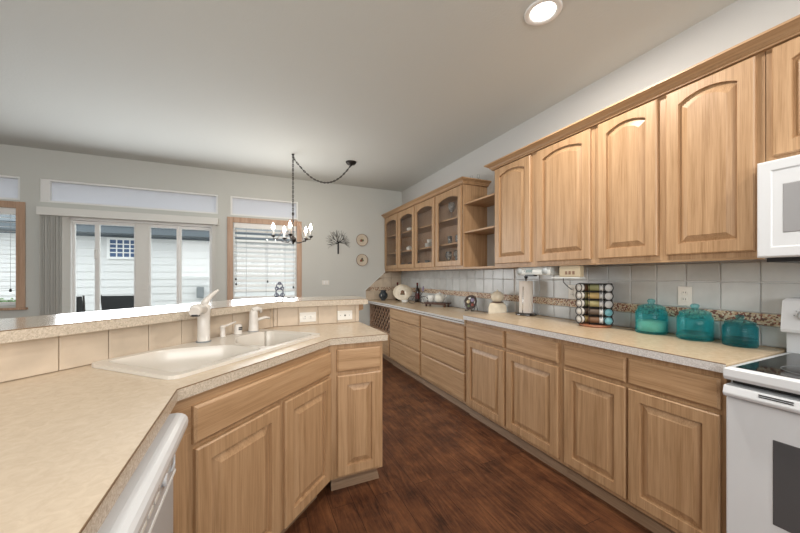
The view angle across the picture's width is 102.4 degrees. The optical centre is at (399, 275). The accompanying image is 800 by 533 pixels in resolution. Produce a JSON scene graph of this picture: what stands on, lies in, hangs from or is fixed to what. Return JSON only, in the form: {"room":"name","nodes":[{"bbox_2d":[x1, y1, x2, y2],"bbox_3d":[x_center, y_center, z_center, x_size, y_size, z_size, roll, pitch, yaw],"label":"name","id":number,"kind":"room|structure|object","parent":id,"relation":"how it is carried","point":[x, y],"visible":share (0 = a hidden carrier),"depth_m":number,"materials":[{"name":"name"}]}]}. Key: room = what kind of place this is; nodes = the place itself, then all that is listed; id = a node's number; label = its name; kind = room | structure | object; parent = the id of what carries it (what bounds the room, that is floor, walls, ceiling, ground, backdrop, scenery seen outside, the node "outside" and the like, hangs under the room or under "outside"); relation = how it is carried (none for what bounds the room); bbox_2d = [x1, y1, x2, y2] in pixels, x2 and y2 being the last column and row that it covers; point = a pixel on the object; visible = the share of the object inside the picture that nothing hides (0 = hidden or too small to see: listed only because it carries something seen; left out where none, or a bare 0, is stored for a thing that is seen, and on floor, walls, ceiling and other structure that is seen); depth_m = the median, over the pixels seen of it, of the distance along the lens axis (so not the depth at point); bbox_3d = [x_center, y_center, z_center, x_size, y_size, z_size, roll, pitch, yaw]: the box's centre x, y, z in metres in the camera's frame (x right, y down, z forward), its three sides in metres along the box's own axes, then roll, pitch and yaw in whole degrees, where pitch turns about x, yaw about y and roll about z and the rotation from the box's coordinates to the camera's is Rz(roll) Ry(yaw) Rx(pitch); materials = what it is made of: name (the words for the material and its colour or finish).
{"room":"kitchen","nodes":[
{"label":"kitchen","id":0,"kind":"room"},
{"bbox_2d":[0,144,401,325],"bbox_3d":[-2.968,-0.107,4.388,6.520,2.754,0.150,0,0,-24],"label":"wall","id":1,"kind":"structure","parent":0,"point":[329,208],"depth_m":4.60,"materials":[{"name":"grey paint"}]},
{"bbox_2d":[0,175,19,199],"bbox_3d":[-4.829,-1.004,3.516,1.010,0.273,0.080,0,0,-24],"label":"window","id":2,"kind":"structure","parent":1,"relation":"in","point":[9,185],"depth_m":3.68,"materials":[{"name":"white glass"}]},
{"bbox_2d":[0,200,27,310],"bbox_3d":[-4.832,-0.231,3.504,1.159,1.232,0.180,0,0,-24],"label":"window","id":3,"kind":"structure","parent":1,"relation":"in","point":[20,207],"depth_m":3.67,"materials":[{"name":"brown wood"}]},
{"bbox_2d":[0,207,15,303],"bbox_3d":[-4.823,-0.228,3.492,0.964,1.094,0.078,0,0,-24],"label":"window blind","id":4,"kind":"object","parent":3,"relation":"attached to","point":[3,211],"visible":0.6,"depth_m":3.65,"materials":[{"name":"white paint"}]},
{"bbox_2d":[36,206,218,315],"bbox_3d":[-3.341,0.216,4.081,1.810,2.022,0.100,0,0,-24],"label":"vertical blinds","id":5,"kind":"object","parent":1,"relation":"attached to","point":[54,223],"visible":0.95,"depth_m":3.77,"materials":[{"name":"white plastic"}]},
{"bbox_2d":[40,178,217,213],"bbox_3d":[-3.391,-1.004,4.163,1.814,0.273,0.090,0,0,-24],"label":"window","id":6,"kind":"structure","parent":1,"relation":"in","point":[54,191],"depth_m":4.11,"materials":[{"name":"white glass"}]},
{"bbox_2d":[70,217,211,312],"bbox_3d":[-3.328,0.278,4.225,1.530,1.985,0.110,0,0,-24],"label":"door","id":7,"kind":"structure","parent":1,"relation":"in","point":[142,229],"depth_m":4.16,"materials":[{"name":"white paint"}]},
{"bbox_2d":[227,217,301,299],"bbox_3d":[-1.997,-0.226,4.790,1.054,1.222,0.180,0,0,-24],"label":"window","id":8,"kind":"structure","parent":1,"relation":"in","point":[230,220],"depth_m":4.66,"materials":[{"name":"brown wood"}]},
{"bbox_2d":[234,222,295,297],"bbox_3d":[-1.989,-0.223,4.772,0.854,1.084,0.088,0,0,-24],"label":"window blind","id":9,"kind":"object","parent":8,"relation":"attached to","point":[236,225],"visible":0.96,"depth_m":4.75,"materials":[{"name":"white paint"}]},
{"bbox_2d":[231,196,297,219],"bbox_3d":[-2.006,-1.004,4.797,0.920,0.273,0.080,0,0,-24],"label":"window","id":10,"kind":"structure","parent":1,"relation":"in","point":[241,206],"depth_m":4.78,"materials":[{"name":"white glass"}]},
{"bbox_2d":[327,230,349,253],"bbox_3d":[-0.996,-0.548,5.184,0.414,0.386,0.021,0,0,-24],"label":"wall art","id":11,"kind":"object","parent":1,"relation":"attached to","point":[336,234],"visible":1,"depth_m":5.18,"materials":[{"name":"black metal"}]},
{"bbox_2d":[356,234,367,245],"bbox_3d":[-0.632,-0.598,5.352,0.202,0.202,0.022,0,0,-24],"label":"wall plate","id":12,"kind":"object","parent":1,"relation":"attached to","point":[362,240],"visible":1,"depth_m":5.35,"materials":[{"name":"beige ceramic"}]},
{"bbox_2d":[356,254,367,265],"bbox_3d":[-0.632,-0.265,5.352,0.202,0.202,0.022,0,0,-24],"label":"wall plate","id":13,"kind":"object","parent":1,"relation":"attached to","point":[362,260],"visible":1,"depth_m":5.35,"materials":[{"name":"beige ceramic"}]},
{"bbox_2d":[365,272,400,299],"bbox_3d":[-0.281,0.164,5.516,0.662,0.474,0.016,0,0,-24],"label":"tile backsplash","id":14,"kind":"structure","parent":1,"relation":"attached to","point":[387,281],"depth_m":5.52,"materials":[{"name":"brown tile"}]},
{"bbox_2d":[0,0,736,191],"bbox_3d":[-1.368,-1.544,0.860,6.820,0.120,7.897,0,0,-24],"label":"ceiling","id":15,"kind":"structure","parent":0,"point":[402,90],"depth_m":2.38,"materials":[{"name":"white paint"}]},
{"bbox_2d":[271,154,355,243],"bbox_3d":[-1.058,-0.934,4.017,1.040,1.098,0.486,0,0,-24],"label":"chandelier","id":16,"kind":"object","parent":15,"relation":"hanging from","point":[348,162],"visible":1,"depth_m":3.91,"materials":[{"name":"brown metal"}]},
{"bbox_2d":[524,0,562,25],"bbox_3d":[0.801,-1.479,1.801,0.196,0.010,0.196,0,0,-24],"label":"recessed light","id":17,"kind":"object","parent":15,"relation":"in","point":[540,12],"visible":1,"depth_m":1.80,"materials":[{"name":"white paint"}]},
{"bbox_2d":[285,357,652,532],"bbox_3d":[-1.368,1.320,0.860,6.820,0.100,7.897,0,0,-24],"label":"floor","id":18,"kind":"structure","parent":0,"point":[443,469],"depth_m":1.91,"materials":[{"name":"brown wood"}]},
{"bbox_2d":[97,413,187,532],"bbox_3d":[-0.822,0.844,0.590,0.640,0.852,0.603,0,0,-24],"label":"dishwasher","id":19,"kind":"object","parent":18,"relation":"on","point":[145,504],"visible":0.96,"depth_m":0.72,"materials":[{"name":"white plastic"}]},
{"bbox_2d":[170,346,330,532],"bbox_3d":[-0.793,0.833,1.514,0.520,0.874,0.905,0,0,21],"label":"base cabinet","id":20,"kind":"object","parent":18,"relation":"on","point":[253,453],"visible":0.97,"depth_m":1.32,"materials":[{"name":"brown wood"}]},
{"bbox_2d":[0,322,387,532],"bbox_3d":[-0.807,0.376,0.594,1.662,0.039,3.737,0,0,-4],"label":"countertop","id":21,"kind":"structure","parent":20,"relation":"on","point":[72,440],"depth_m":0.76,"materials":[{"name":"beige laminate"}]},
{"bbox_2d":[189,289,218,342],"bbox_3d":[-1.009,0.205,1.624,0.094,0.272,0.187,0,0,0],"label":"kitchen faucet","id":22,"kind":"object","parent":21,"relation":"on","point":[202,311],"visible":1,"depth_m":1.65,"materials":[{"name":"white"}]},
{"bbox_2d":[92,324,319,379],"bbox_3d":[-0.848,0.397,1.589,0.497,0.230,0.883,0,0,21],"label":"sink","id":23,"kind":"object","parent":21,"relation":"in","point":[187,359],"depth_m":1.53,"materials":[{"name":"beige ceramic"}]},
{"bbox_2d":[220,321,235,336],"bbox_3d":[-0.980,0.300,1.827,0.032,0.083,0.088,0,0,32],"label":"pump","id":24,"kind":"object","parent":23,"relation":"on","point":[222,327],"visible":1,"depth_m":1.79,"materials":[{"name":"white"}]},
{"bbox_2d":[248,306,269,331],"bbox_3d":[-0.890,0.265,2.022,0.062,0.154,0.133,0,0,30],"label":"filter faucet","id":25,"kind":"object","parent":21,"relation":"on","point":[253,314],"visible":1,"depth_m":1.97,"materials":[{"name":"white"}]},
{"bbox_2d":[329,341,381,490],"bbox_3d":[-0.368,0.833,2.164,0.329,0.874,0.571,0,0,-24],"label":"base cabinet","id":26,"kind":"object","parent":18,"relation":"on","point":[356,368],"visible":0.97,"depth_m":1.91,"materials":[{"name":"brown wood"}]},
{"bbox_2d":[370,304,392,363],"bbox_3d":[-0.064,0.857,5.130,0.611,0.826,0.892,0,0,-24],"label":"wine rack cabinet","id":27,"kind":"object","parent":18,"relation":"on","point":[379,315],"visible":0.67,"depth_m":4.94,"materials":[{"name":"brown wood"}]},
{"bbox_2d":[390,307,424,384],"bbox_3d":[0.317,0.857,4.289,0.611,0.826,0.950,0,0,-24],"label":"base cabinet","id":28,"kind":"object","parent":18,"relation":"on","point":[405,326],"visible":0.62,"depth_m":4.07,"materials":[{"name":"brown wood"}]},
{"bbox_2d":[368,299,487,323],"bbox_3d":[0.286,0.422,4.290,0.671,0.040,2.713,0,0,-24],"label":"countertop","id":29,"kind":"structure","parent":28,"relation":"on","point":[453,314],"depth_m":3.86,"materials":[{"name":"beige laminate"}]},
{"bbox_2d":[379,290,387,300],"bbox_3d":[-0.274,0.318,5.289,0.150,0.168,0.150,0,0,-24],"label":"ceramic vase","id":30,"kind":"object","parent":29,"relation":"on","point":[383,295],"visible":1,"depth_m":5.24,"materials":[{"name":"ceramic"}]},
{"bbox_2d":[393,284,411,299],"bbox_3d":[0.037,0.265,5.087,0.302,0.266,0.151,0,0,-6],"label":"oval platter","id":31,"kind":"object","parent":29,"relation":"on","point":[401,292],"visible":0.96,"depth_m":5.06,"materials":[{"name":"beige ceramic"}]},
{"bbox_2d":[415,283,419,301],"bbox_3d":[0.270,0.253,5.009,0.073,0.298,0.073,0,0,-24],"label":"wine bottle","id":32,"kind":"object","parent":29,"relation":"on","point":[417,288],"visible":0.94,"depth_m":4.99,"materials":[{"name":"black glass"}]},
{"bbox_2d":[408,286,427,303],"bbox_3d":[0.261,0.275,4.685,0.296,0.253,0.047,0,0,-1],"label":"ornament","id":33,"kind":"object","parent":29,"relation":"on","point":[423,286],"visible":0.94,"depth_m":4.68,"materials":[{"name":"brown metal"}]},
{"bbox_2d":[424,301,450,306],"bbox_3d":[0.489,0.374,4.239,0.340,0.055,0.148,0,0,38],"label":"wooden trivet","id":34,"kind":"object","parent":29,"relation":"on","point":[428,302],"visible":0.9,"depth_m":4.19,"materials":[{"name":"brown wood"}]},
{"bbox_2d":[426,295,433,301],"bbox_3d":[0.410,0.303,4.322,0.105,0.085,0.095,0,0,-24],"label":"ceramic cup","id":35,"kind":"object","parent":34,"relation":"on","point":[430,297],"visible":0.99,"depth_m":4.29,"materials":[{"name":"white ceramic"}]},
{"bbox_2d":[434,292,446,302],"bbox_3d":[0.526,0.276,4.201,0.136,0.140,0.169,0,0,-24],"label":"round pot","id":36,"kind":"object","parent":34,"relation":"on","point":[439,297],"visible":1,"depth_m":4.17,"materials":[{"name":"white ceramic"}]},
{"bbox_2d":[464,295,477,310],"bbox_3d":[0.817,0.309,3.672,0.170,0.179,0.151,0,0,44],"label":"plate","id":37,"kind":"object","parent":29,"relation":"on","point":[470,301],"visible":1,"depth_m":3.66,"materials":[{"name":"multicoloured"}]},
{"bbox_2d":[488,290,506,313],"bbox_3d":[0.982,0.270,3.245,0.176,0.264,0.144,0,0,16],"label":"cookie jar","id":38,"kind":"object","parent":29,"relation":"on","point":[496,306],"visible":0.87,"depth_m":3.19,"materials":[{"name":"beige ceramic"}]},
{"bbox_2d":[422,315,470,413],"bbox_3d":[0.694,0.857,3.458,0.611,0.826,0.870,0,0,-24],"label":"base cabinet","id":39,"kind":"object","parent":18,"relation":"on","point":[443,341],"visible":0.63,"depth_m":3.25,"materials":[{"name":"brown wood"}]},
{"bbox_2d":[466,320,568,476],"bbox_3d":[1.079,0.833,2.598,0.621,0.874,1.009,0,0,-24],"label":"base cabinet","id":40,"kind":"object","parent":18,"relation":"on","point":[514,378],"visible":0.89,"depth_m":2.33,"materials":[{"name":"brown wood"}]},
{"bbox_2d":[463,312,786,372],"bbox_3d":[1.234,0.376,2.247,0.632,0.039,1.792,0,0,-24],"label":"countertop","id":41,"kind":"structure","parent":40,"relation":"on","point":[714,355],"depth_m":1.76,"materials":[{"name":"beige laminate"}]},
{"bbox_2d":[515,276,536,315],"bbox_3d":[1.151,0.169,2.938,0.184,0.374,0.184,0,0,-24],"label":"paper towel holder","id":42,"kind":"object","parent":41,"relation":"on","point":[525,277],"visible":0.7,"depth_m":2.88,"materials":[{"name":"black metal"}]},
{"bbox_2d":[519,281,532,312],"bbox_3d":[1.151,0.189,2.938,0.120,0.288,0.120,0,0,-24],"label":"paper towel roll","id":43,"kind":"object","parent":42,"relation":"on","point":[526,294],"visible":0.97,"depth_m":2.89,"materials":[{"name":"beige paper"}]},
{"bbox_2d":[575,283,613,327],"bbox_3d":[1.386,0.204,2.298,0.230,0.304,0.204,0,0,31],"label":"spice rack","id":44,"kind":"object","parent":41,"relation":"on","point":[586,324],"visible":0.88,"depth_m":2.24,"materials":[{"name":"black metal"}]},
{"bbox_2d":[576,307,587,314],"bbox_3d":[1.317,0.249,2.299,0.090,0.052,0.052,0,0,-16],"label":"spice jar","id":45,"kind":"object","parent":44,"relation":"in","point":[578,310],"visible":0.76,"depth_m":2.28,"materials":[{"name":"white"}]},
{"bbox_2d":[576,299,587,306],"bbox_3d":[1.317,0.194,2.299,0.090,0.052,0.052,0,0,-16],"label":"spice jar","id":46,"kind":"object","parent":44,"relation":"in","point":[578,302],"visible":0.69,"depth_m":2.28,"materials":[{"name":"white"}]},
{"bbox_2d":[576,292,587,298],"bbox_3d":[1.317,0.138,2.299,0.090,0.052,0.052,0,0,-16],"label":"spice jar","id":47,"kind":"object","parent":44,"relation":"in","point":[578,294],"visible":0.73,"depth_m":2.28,"materials":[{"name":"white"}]},
{"bbox_2d":[576,284,587,290],"bbox_3d":[1.317,0.082,2.299,0.090,0.052,0.052,0,0,-16],"label":"spice jar","id":48,"kind":"object","parent":44,"relation":"in","point":[578,286],"visible":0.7,"depth_m":2.28,"materials":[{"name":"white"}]},
{"bbox_2d":[576,315,588,322],"bbox_3d":[1.317,0.305,2.299,0.090,0.052,0.052,0,0,-16],"label":"spice jar","id":49,"kind":"object","parent":44,"relation":"in","point":[578,318],"visible":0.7,"depth_m":2.28,"materials":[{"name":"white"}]},
{"bbox_2d":[588,292,602,299],"bbox_3d":[1.365,0.138,2.243,0.090,0.052,0.052,0,0,31],"label":"spice jar","id":50,"kind":"object","parent":44,"relation":"in","point":[593,295],"visible":1,"depth_m":2.23,"materials":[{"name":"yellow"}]},
{"bbox_2d":[588,300,602,307],"bbox_3d":[1.365,0.194,2.243,0.090,0.052,0.052,0,0,31],"label":"spice jar","id":51,"kind":"object","parent":44,"relation":"in","point":[593,303],"visible":0.97,"depth_m":2.23,"materials":[{"name":"yellow glass"}]},
{"bbox_2d":[588,316,602,323],"bbox_3d":[1.365,0.305,2.243,0.090,0.052,0.052,0,0,31],"label":"spice jar","id":52,"kind":"object","parent":44,"relation":"in","point":[593,319],"visible":0.97,"depth_m":2.23,"materials":[{"name":"brown"}]},
{"bbox_2d":[588,308,602,315],"bbox_3d":[1.365,0.249,2.243,0.090,0.052,0.052,0,0,31],"label":"spice jar","id":53,"kind":"object","parent":44,"relation":"in","point":[593,311],"visible":0.96,"depth_m":2.23,"materials":[{"name":"brown glass"}]},
{"bbox_2d":[588,284,602,291],"bbox_3d":[1.365,0.082,2.243,0.090,0.052,0.052,0,0,31],"label":"spice jar","id":54,"kind":"object","parent":44,"relation":"in","point":[592,287],"visible":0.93,"depth_m":2.23,"materials":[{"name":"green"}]},
{"bbox_2d":[603,316,612,324],"bbox_3d":[1.430,0.305,2.231,0.052,0.052,0.090,0,0,14],"label":"spice jar","id":55,"kind":"object","parent":44,"relation":"in","point":[608,320],"visible":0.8,"depth_m":2.19,"materials":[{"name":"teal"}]},
{"bbox_2d":[603,308,612,315],"bbox_3d":[1.430,0.249,2.231,0.052,0.052,0.090,0,0,14],"label":"spice jar","id":56,"kind":"object","parent":44,"relation":"in","point":[608,312],"visible":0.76,"depth_m":2.19,"materials":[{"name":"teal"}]},
{"bbox_2d":[603,300,612,307],"bbox_3d":[1.430,0.194,2.231,0.052,0.052,0.090,0,0,14],"label":"spice jar","id":57,"kind":"object","parent":44,"relation":"in","point":[608,304],"visible":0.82,"depth_m":2.19,"materials":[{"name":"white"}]},
{"bbox_2d":[603,292,612,299],"bbox_3d":[1.430,0.138,2.231,0.052,0.052,0.090,0,0,14],"label":"spice jar","id":58,"kind":"object","parent":44,"relation":"in","point":[608,296],"visible":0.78,"depth_m":2.19,"materials":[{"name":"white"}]},
{"bbox_2d":[603,284,612,291],"bbox_3d":[1.430,0.082,2.231,0.052,0.052,0.090,0,0,14],"label":"spice jar","id":59,"kind":"object","parent":44,"relation":"in","point":[608,287],"visible":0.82,"depth_m":2.19,"materials":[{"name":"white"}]},
{"bbox_2d":[635,299,666,334],"bbox_3d":[1.572,0.249,2.011,0.164,0.213,0.164,0,0,-24],"label":"glass canister","id":60,"kind":"object","parent":41,"relation":"on","point":[648,325],"visible":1,"depth_m":1.97,"materials":[{"name":"teal glass"}]},
{"bbox_2d":[676,309,713,341],"bbox_3d":[1.659,0.256,1.809,0.158,0.200,0.158,0,0,-24],"label":"glass canister","id":61,"kind":"object","parent":41,"relation":"on","point":[698,335],"visible":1,"depth_m":1.80,"materials":[{"name":"teal glass"}]},
{"bbox_2d":[722,315,758,347],"bbox_3d":[1.735,0.277,1.641,0.132,0.158,0.132,0,0,-24],"label":"glass canister","id":62,"kind":"object","parent":41,"relation":"on","point":[740,340],"visible":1,"depth_m":1.62,"materials":[{"name":"teal glass"}]},
{"bbox_2d":[563,340,730,532],"bbox_3d":[1.446,0.833,1.788,0.621,0.874,0.766,0,0,-24],"label":"base cabinet","id":63,"kind":"object","parent":18,"relation":"on","point":[645,436],"visible":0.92,"depth_m":1.57,"materials":[{"name":"brown wood"}]},
{"bbox_2d":[723,297,799,532],"bbox_3d":[1.736,0.681,1.066,0.658,1.158,0.760,0,0,-24],"label":"range","id":64,"kind":"object","parent":18,"relation":"on","point":[763,394],"visible":1,"depth_m":1.21,"materials":[{"name":"white metal"}]},
{"bbox_2d":[723,352,799,394],"bbox_3d":[1.713,0.381,1.056,0.598,0.054,0.760,0,0,-24],"label":"cooktop","id":65,"kind":"object","parent":64,"relation":"in","point":[779,372],"depth_m":1.22,"materials":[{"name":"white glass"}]},
{"bbox_2d":[726,396,799,532],"bbox_3d":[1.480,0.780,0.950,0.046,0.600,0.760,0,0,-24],"label":"oven","id":66,"kind":"object","parent":64,"relation":"in","point":[763,441],"depth_m":1.20,"materials":[{"name":"white metal"}]},
{"bbox_2d":[402,0,799,348],"bbox_3d":[1.670,-0.107,2.238,0.150,2.754,7.897,0,0,-24],"label":"wall","id":67,"kind":"structure","parent":0,"point":[741,20],"depth_m":2.22,"materials":[{"name":"grey paint"}]},
{"bbox_2d":[381,176,490,217],"bbox_3d":[0.340,-1.017,4.513,0.388,0.052,2.348,0,0,-24],"label":"crown molding","id":68,"kind":"structure","parent":67,"relation":"attached to","point":[459,181],"depth_m":3.80,"materials":[{"name":"brown wood"}]},
{"bbox_2d":[385,184,486,271],"bbox_3d":[0.348,-0.532,4.555,0.337,0.915,2.278,0,0,-24],"label":"upper cabinet","id":69,"kind":"object","parent":67,"relation":"attached to","point":[431,218],"visible":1,"depth_m":4.18,"materials":[{"name":"brown wood"}]},
{"bbox_2d":[387,216,457,238],"bbox_3d":[0.365,-0.664,4.562,0.274,0.018,2.236,0,0,-24],"label":"shelf","id":70,"kind":"object","parent":69,"relation":"attached to","point":[449,223],"depth_m":4.43,"materials":[{"name":"brown wood"}]},
{"bbox_2d":[387,242,457,254],"bbox_3d":[0.365,-0.374,4.562,0.274,0.018,2.236,0,0,-24],"label":"shelf","id":71,"kind":"object","parent":69,"relation":"attached to","point":[450,246],"depth_m":4.43,"materials":[{"name":"brown wood"}]},
{"bbox_2d":[445,251,451,260],"bbox_3d":[0.596,-0.202,3.940,0.079,0.192,0.079,0,0,-24],"label":"wine glass","id":72,"kind":"object","parent":69,"relation":"in","point":[448,255],"visible":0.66,"depth_m":3.91,"materials":[{"name":"white"}]},
{"bbox_2d":[448,202,454,217],"bbox_3d":[0.625,-0.778,3.876,0.086,0.210,0.086,0,0,-24],"label":"wine glass","id":73,"kind":"object","parent":69,"relation":"on","point":[451,206],"visible":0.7,"depth_m":3.85,"materials":[{"name":"white"}]},
{"bbox_2d":[465,193,494,206],"bbox_3d":[0.933,-0.775,3.300,0.307,0.018,0.486,0,0,-24],"label":"open shelf","id":74,"kind":"object","parent":67,"relation":"attached to","point":[489,200],"visible":0.51,"depth_m":3.34,"materials":[{"name":"brown wood"}]},
{"bbox_2d":[465,225,494,234],"bbox_3d":[0.933,-0.467,3.300,0.307,0.018,0.486,0,0,-24],"label":"open shelf","id":75,"kind":"object","parent":67,"relation":"attached to","point":[487,230],"visible":0.51,"depth_m":3.31,"materials":[{"name":"brown wood"}]},
{"bbox_2d":[464,266,519,268],"bbox_3d":[0.929,-0.085,3.298,0.317,0.020,0.486,0,0,-24],"label":"shelf","id":76,"kind":"object","parent":67,"relation":"attached to","point":[479,267],"visible":0.76,"depth_m":3.21,"materials":[{"name":"brown wood"}]},
{"bbox_2d":[495,126,595,267],"bbox_3d":[1.223,-0.532,2.626,0.337,0.915,0.977,0,0,-24],"label":"upper cabinet","id":77,"kind":"object","parent":67,"relation":"attached to","point":[545,199],"visible":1,"depth_m":2.43,"materials":[{"name":"brown wood"}]},
{"bbox_2d":[517,267,558,275],"bbox_3d":[1.171,-0.035,2.656,0.228,0.074,0.342,0,0,-24],"label":"radio","id":78,"kind":"object","parent":77,"relation":"attached to","point":[527,271],"visible":0.92,"depth_m":2.56,"materials":[{"name":"white plastic"}]},
{"bbox_2d":[542,268,547,274],"bbox_3d":[1.123,-0.038,2.497,0.004,0.055,0.056,0,0,-24],"label":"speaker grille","id":79,"kind":"object","parent":78,"relation":"attached to","point":[544,270],"depth_m":2.49,"materials":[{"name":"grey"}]},
{"bbox_2d":[551,277,584,277],"bbox_3d":[1.227,0.012,2.355,0.060,0.008,0.235,0,0,-24],"label":"shelf","id":80,"kind":"object","parent":78,"relation":"attached to","point":[551,277],"visible":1,"depth_m":2.32,"materials":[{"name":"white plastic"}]},
{"bbox_2d":[559,265,583,276],"bbox_3d":[1.233,-0.034,2.316,0.046,0.081,0.165,0,0,-24],"label":"box","id":81,"kind":"object","parent":80,"relation":"on","point":[577,270],"visible":1,"depth_m":2.29,"materials":[{"name":"beige"}]},
{"bbox_2d":[484,14,799,170],"bbox_3d":[1.506,-1.017,1.943,0.388,0.052,2.595,0,0,-24],"label":"crown molding","id":82,"kind":"structure","parent":77,"relation":"attached to","point":[788,30],"depth_m":1.69,"materials":[{"name":"brown wood"}]},
{"bbox_2d":[401,262,799,348],"bbox_3d":[1.275,0.164,2.907,0.014,0.473,6.041,0,0,-24],"label":"tile backsplash","id":83,"kind":"structure","parent":67,"relation":"attached to","point":[756,291],"depth_m":2.01,"materials":[{"name":"white tile"}]},
{"bbox_2d":[568,285,575,298],"bbox_3d":[1.397,0.130,2.611,0.010,0.115,0.070,0,0,-24],"label":"wall outlet","id":84,"kind":"object","parent":83,"relation":"attached to","point":[571,292],"visible":0.97,"depth_m":2.61,"materials":[{"name":"white plastic"}]},
{"bbox_2d":[678,286,691,305],"bbox_3d":[1.707,0.120,1.927,0.010,0.115,0.070,0,0,-24],"label":"wall outlet","id":85,"kind":"object","parent":83,"relation":"attached to","point":[684,292],"visible":1,"depth_m":1.93,"materials":[{"name":"white plastic"}]},
{"bbox_2d":[596,51,766,264],"bbox_3d":[1.585,-0.532,1.829,0.337,0.915,0.771,0,0,-24],"label":"upper cabinet","id":86,"kind":"object","parent":67,"relation":"attached to","point":[676,172],"visible":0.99,"depth_m":1.66,"materials":[{"name":"brown wood"}]},
{"bbox_2d":[766,36,799,161],"bbox_3d":[1.905,-0.739,1.123,0.337,0.503,0.772,0,0,-24],"label":"upper cabinet","id":87,"kind":"object","parent":67,"relation":"attached to","point":[783,60],"visible":0.85,"depth_m":1.35,"materials":[{"name":"brown wood"}]},
{"bbox_2d":[757,154,799,263],"bbox_3d":[1.855,-0.272,1.109,0.435,0.426,0.760,0,0,-24],"label":"microwave oven","id":88,"kind":"object","parent":87,"relation":"attached to","point":[778,181],"visible":1,"depth_m":1.32,"materials":[{"name":"white plastic"}]},
{"bbox_3d":[-1.096,0.744,1.257,2.442,1.052,1.854,0,0,-24],"label":"wall","id":89,"kind":"structure","parent":0,"visible":0},
{"bbox_2d":[0,305,358,382],"bbox_3d":[-1.103,0.287,1.530,0.360,0.138,2.467,0,0,31],"label":"tile","id":90,"kind":"structure","parent":89,"relation":"attached to","point":[27,358],"depth_m":1.38,"materials":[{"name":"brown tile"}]},
{"bbox_2d":[300,312,315,321],"bbox_3d":[-0.666,0.298,2.329,0.115,0.070,0.010,0,0,-24],"label":"wall outlet","id":91,"kind":"object","parent":90,"relation":"attached to","point":[305,316],"visible":1,"depth_m":2.33,"materials":[{"name":"white plastic"}]},
{"bbox_2d":[337,310,351,319],"bbox_3d":[-0.418,0.298,2.441,0.115,0.070,0.010,0,0,-24],"label":"wall outlet","id":92,"kind":"object","parent":90,"relation":"attached to","point":[341,315],"visible":1,"depth_m":2.44,"materials":[{"name":"white plastic"}]},
{"bbox_2d":[0,296,367,343],"bbox_3d":[-1.308,0.196,1.404,0.820,0.042,3.433,0,0,29],"label":"raised bar","id":93,"kind":"object","parent":89,"relation":"on","point":[17,329],"visible":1,"depth_m":1.46,"materials":[{"name":"beige laminate"}]},
{"bbox_2d":[274,282,284,297],"bbox_3d":[-0.963,0.111,2.571,0.079,0.131,0.020,0,0,-30],"label":"ornament","id":94,"kind":"object","parent":93,"relation":"on","point":[278,283],"visible":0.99,"depth_m":2.57,"materials":[{"name":"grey metal"}]},
{"label":"outside","id":95,"kind":"structure","parent":0,"visible":0},
{"bbox_3d":[-5.310,1.455,9.284,22.000,0.130,10.703,0,0,-24],"label":"ground","id":96,"kind":"structure","parent":95,"visible":0},
{"bbox_2d":[0,298,15,301],"bbox_3d":[-5.341,0.843,4.389,0.314,1.094,0.321,0,0,-24],"label":"potted plant","id":97,"kind":"object","parent":96,"relation":"on","point":[1,299],"visible":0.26,"depth_m":4.34,"materials":[{"name":"green plant"}]},
{"bbox_2d":[76,296,85,312],"bbox_3d":[-5.327,0.850,5.155,0.532,1.084,0.576,0,0,-33],"label":"patio chair","id":98,"kind":"object","parent":96,"relation":"on","point":[80,304],"visible":0.06,"depth_m":5.04,"materials":[{"name":"black"}]},
{"bbox_2d":[101,295,133,309],"bbox_3d":[-4.619,0.850,5.478,0.532,1.084,0.576,0,0,-10],"label":"patio chair","id":99,"kind":"object","parent":96,"relation":"on","point":[107,302],"visible":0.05,"depth_m":5.21,"materials":[{"name":"black"}]},
{"bbox_2d":[0,214,293,311],"bbox_3d":[-6.713,-0.670,8.748,13.000,4.120,4.520,0,0,-24],"label":"neighbor house","id":100,"kind":"structure","parent":96,"relation":"on","point":[117,242],"depth_m":7.28,"materials":[{"name":"white"}]},
{"bbox_2d":[197,287,203,297],"bbox_3d":[-4.755,0.390,7.649,0.140,0.260,0.100,0,0,-24],"label":"wall box","id":101,"kind":"object","parent":100,"relation":"attached to","point":[200,290],"visible":1,"depth_m":7.61,"materials":[{"name":"grey plastic"}]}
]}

